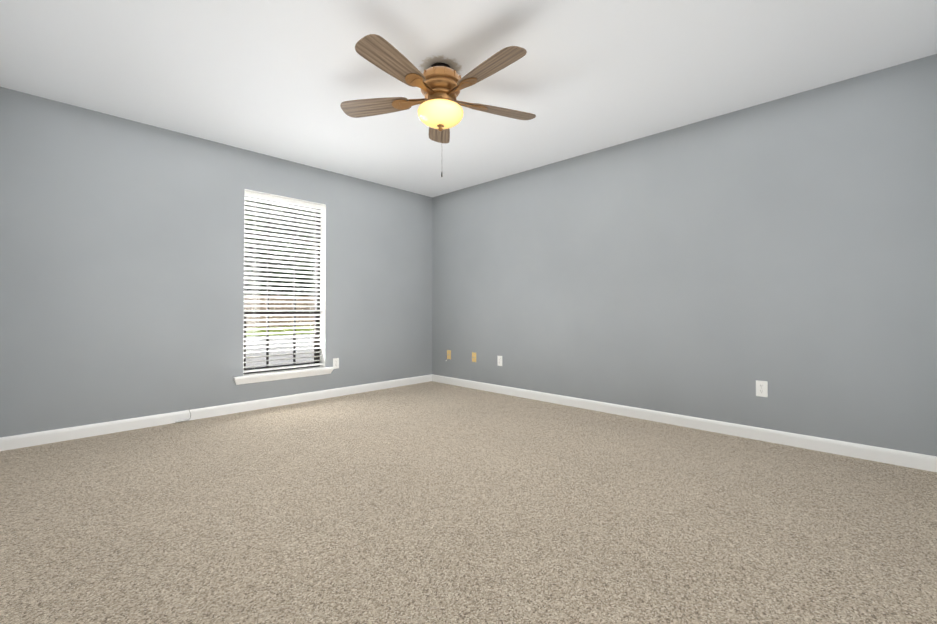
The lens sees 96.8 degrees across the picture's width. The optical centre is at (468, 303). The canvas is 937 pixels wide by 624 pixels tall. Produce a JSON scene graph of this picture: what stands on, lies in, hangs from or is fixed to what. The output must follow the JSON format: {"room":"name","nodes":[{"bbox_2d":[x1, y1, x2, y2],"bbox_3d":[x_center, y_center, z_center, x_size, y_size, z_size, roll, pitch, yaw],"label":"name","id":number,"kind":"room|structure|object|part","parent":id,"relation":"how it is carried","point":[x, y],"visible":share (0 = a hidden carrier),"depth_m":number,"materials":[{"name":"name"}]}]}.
{"room":"empty bedroom","nodes":[
{"label":"empty bedroom","id":0,"kind":"room"},
{"bbox_2d":[0,87,431,436],"bbox_3d":[-1.894,-0.219,4.216,0.200,2.440,3.857,-1,-1,44],"label":"wall","id":1,"kind":"structure","parent":0,"point":[121,268],"depth_m":3.39,"materials":[{"name":"grey paint"}]},
{"bbox_2d":[0,374,431,450],"bbox_3d":[-1.817,0.955,4.125,0.014,0.089,3.857,-1,-1,44],"label":"baseboard","id":2,"kind":"structure","parent":1,"relation":"attached to","point":[43,437],"depth_m":3.50,"materials":[{"name":"white wood"}]},
{"bbox_2d":[244,196,320,373],"bbox_3d":[-1.911,-0.187,4.260,0.065,1.762,0.807,-1,-1,44],"label":"window","id":3,"kind":"structure","parent":1,"relation":"in","point":[294,325],"depth_m":4.32,"materials":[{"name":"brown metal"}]},
{"bbox_2d":[244,191,323,372],"bbox_3d":[-1.856,-0.206,4.207,0.068,1.715,0.801,-1,-1,44],"label":"window blind","id":4,"kind":"object","parent":3,"relation":"attached to","point":[282,200],"visible":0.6,"depth_m":4.19,"materials":[{"name":"white plastic"}]},
{"bbox_2d":[233,366,333,384],"bbox_3d":[-1.835,0.708,4.173,0.157,0.074,0.975,-1,-1,44],"label":"window sill","id":5,"kind":"structure","parent":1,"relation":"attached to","point":[276,375],"depth_m":4.10,"materials":[{"name":"white wood"}]},
{"bbox_2d":[243,189,325,375],"bbox_3d":[-1.850,-0.199,4.201,0.114,1.740,0.807,-1,-1,44],"label":"liner","id":6,"kind":"object","parent":1,"relation":"attached to","point":[323,280],"visible":0.48,"depth_m":4.47,"materials":[{"name":"white"}]},
{"bbox_2d":[333,358,338,368],"bbox_3d":[-1.440,0.645,4.525,0.008,0.114,0.070,-1,-1,44],"label":"electrical outlet","id":7,"kind":"object","parent":1,"relation":"attached to","point":[335,363],"visible":0.94,"depth_m":4.52,"materials":[{"name":"white plastic"}]},
{"bbox_2d":[0,381,936,623],"bbox_3d":[-0.188,1.037,2.549,4.947,0.120,4.257,-1,-1,44],"label":"floor","id":8,"kind":"structure","parent":0,"point":[431,502],"depth_m":1.84,"materials":[{"name":"carpet"}]},
{"bbox_2d":[175,409,190,422],"bbox_3d":[-2.395,0.936,3.497,0.020,0.102,0.111,-1,-1,40],"label":"cord","id":9,"kind":"object","parent":8,"relation":"on","point":[184,419],"visible":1,"depth_m":3.50,"materials":[{"name":"grey plastic"}]},
{"bbox_2d":[0,0,936,196],"bbox_3d":[-0.188,-1.522,2.585,4.947,0.120,4.257,-1,-1,44],"label":"ceiling","id":10,"kind":"structure","parent":0,"point":[283,79],"depth_m":2.54,"materials":[{"name":"white paint"}]},
{"bbox_2d":[340,34,535,176],"bbox_3d":[-0.157,-1.150,2.546,1.257,0.626,1.281,-1,-1,44],"label":"fan","id":11,"kind":"object","parent":10,"relation":"hanging from","point":[440,112],"visible":1,"depth_m":2.48,"materials":[{"name":"brown wood"}]},
{"bbox_3d":[-0.599,-1.271,2.683,0.463,0.036,0.160,0,-1,13],"label":"blade","id":12,"kind":"part","parent":11,"relation":"part of","materials":[{"name":"brown wood"}]},
{"bbox_3d":[-0.399,-1.278,2.211,0.160,0.036,0.463,0,-1,31],"label":"blade","id":13,"kind":"part","parent":11,"relation":"part of","materials":[{"name":"brown wood"}]},
{"bbox_3d":[-0.211,-1.266,3.019,0.160,0.036,0.463,0,-1,-5],"label":"blade","id":14,"kind":"part","parent":11,"relation":"part of","materials":[{"name":"brown wood"}]},
{"bbox_3d":[-0.174,-1.161,2.583,0.286,0.111,0.286,-1,-1,44],"label":"lamp shade","id":15,"kind":"part","parent":11,"relation":"part of","materials":[{"name":"yellow glass"}]},
{"bbox_3d":[-0.174,-1.032,2.688,0.076,0.395,0.078,-1,-1,44],"label":"pull chain","id":16,"kind":"part","parent":11,"relation":"part of","materials":[{"name":"brown"}]},
{"bbox_3d":[0.112,-1.277,2.254,0.160,0.036,0.463,1,-1,-41],"label":"blade","id":17,"kind":"part","parent":11,"relation":"part of","materials":[{"name":"brown wood"}]},
{"bbox_3d":[0.229,-1.270,2.754,0.463,0.036,0.160,0,-1,-23],"label":"blade","id":18,"kind":"part","parent":11,"relation":"part of","materials":[{"name":"brown wood"}]},
{"bbox_2d":[432,54,936,455],"bbox_3d":[1.222,-0.222,4.025,4.947,2.440,0.200,-1,-1,44],"label":"wall","id":19,"kind":"structure","parent":0,"point":[717,267],"depth_m":3.15,"materials":[{"name":"grey paint"}]},
{"bbox_2d":[447,350,450,358],"bbox_3d":[-0.253,0.644,5.288,0.070,0.114,0.017,-1,-1,44],"label":"outlet","id":20,"kind":"object","parent":19,"relation":"attached to","point":[448,354],"visible":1,"depth_m":5.28,"materials":[{"name":"brown plastic"}]},
{"bbox_2d":[472,352,475,361],"bbox_3d":[0.064,0.638,4.982,0.070,0.114,0.017,-1,-1,44],"label":"outlet","id":21,"kind":"object","parent":19,"relation":"attached to","point":[473,357],"visible":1,"depth_m":4.98,"materials":[{"name":"brown plastic"}]},
{"bbox_2d":[497,356,501,365],"bbox_3d":[0.354,0.643,4.707,0.070,0.114,0.008,-1,-1,44],"label":"electrical outlet","id":22,"kind":"object","parent":19,"relation":"attached to","point":[499,360],"visible":1,"depth_m":4.71,"materials":[{"name":"white plastic"}]},
{"bbox_2d":[432,374,936,471],"bbox_3d":[1.148,0.953,3.932,4.547,0.089,0.014,-1,-1,44],"label":"baseboard","id":23,"kind":"structure","parent":19,"relation":"attached to","point":[894,457],"depth_m":3.12,"materials":[{"name":"white wood"}]},
{"bbox_2d":[756,380,767,396],"bbox_3d":[2.116,0.612,3.005,0.070,0.114,0.008,-1,-1,44],"label":"electrical outlet","id":24,"kind":"object","parent":19,"relation":"attached to","point":[761,388],"visible":1,"depth_m":3.00,"materials":[{"name":"white plastic"}]},
{"label":"outside","id":25,"kind":"structure","parent":0,"visible":0},
{"bbox_2d":[246,316,313,336],"bbox_3d":[-35.951,1.966,55.288,119.800,0.050,150.000,-1,-1,44],"label":"lawn","id":26,"kind":"structure","parent":25,"point":[274,330],"depth_m":23.31,"materials":[{"name":"green plant"}]},
{"bbox_2d":[244,204,271,294],"bbox_3d":[-17.510,-3.118,28.367,9.581,9.334,7.753,-1,-1,44],"label":"tree","id":27,"kind":"object","parent":26,"relation":"on","point":[249,275],"depth_m":27.94,"materials":[{"name":"brown plant"}]},
{"bbox_2d":[244,294,314,327],"bbox_3d":[-10.017,0.508,31.649,0.058,2.170,48.026,-1,-1,44],"label":"fence","id":28,"kind":"object","parent":26,"relation":"on","point":[272,308],"depth_m":28.50,"materials":[{"name":"brown wood"}]},
{"bbox_2d":[244,200,314,294],"bbox_3d":[-17.171,-4.364,32.547,11.585,11.948,9.778,-1,-1,44],"label":"tree","id":29,"kind":"object","parent":26,"relation":"on","point":[247,261],"depth_m":29.87,"materials":[{"name":"brown plant"}]},
{"bbox_2d":[246,334,313,367],"bbox_3d":[0.935,1.446,19.639,12.400,0.050,110.000,-1,-1,44],"label":"driveway","id":30,"kind":"structure","parent":26,"relation":"on","point":[277,352],"depth_m":11.71,"materials":[{"name":"concrete"}]},
{"bbox_2d":[250,219,314,307],"bbox_3d":[-12.994,-2.715,32.684,7.972,8.651,7.640,-1,-1,44],"label":"tree","id":31,"kind":"object","parent":26,"relation":"on","point":[283,277],"depth_m":30.59,"materials":[{"name":"brown plant"}]}
]}

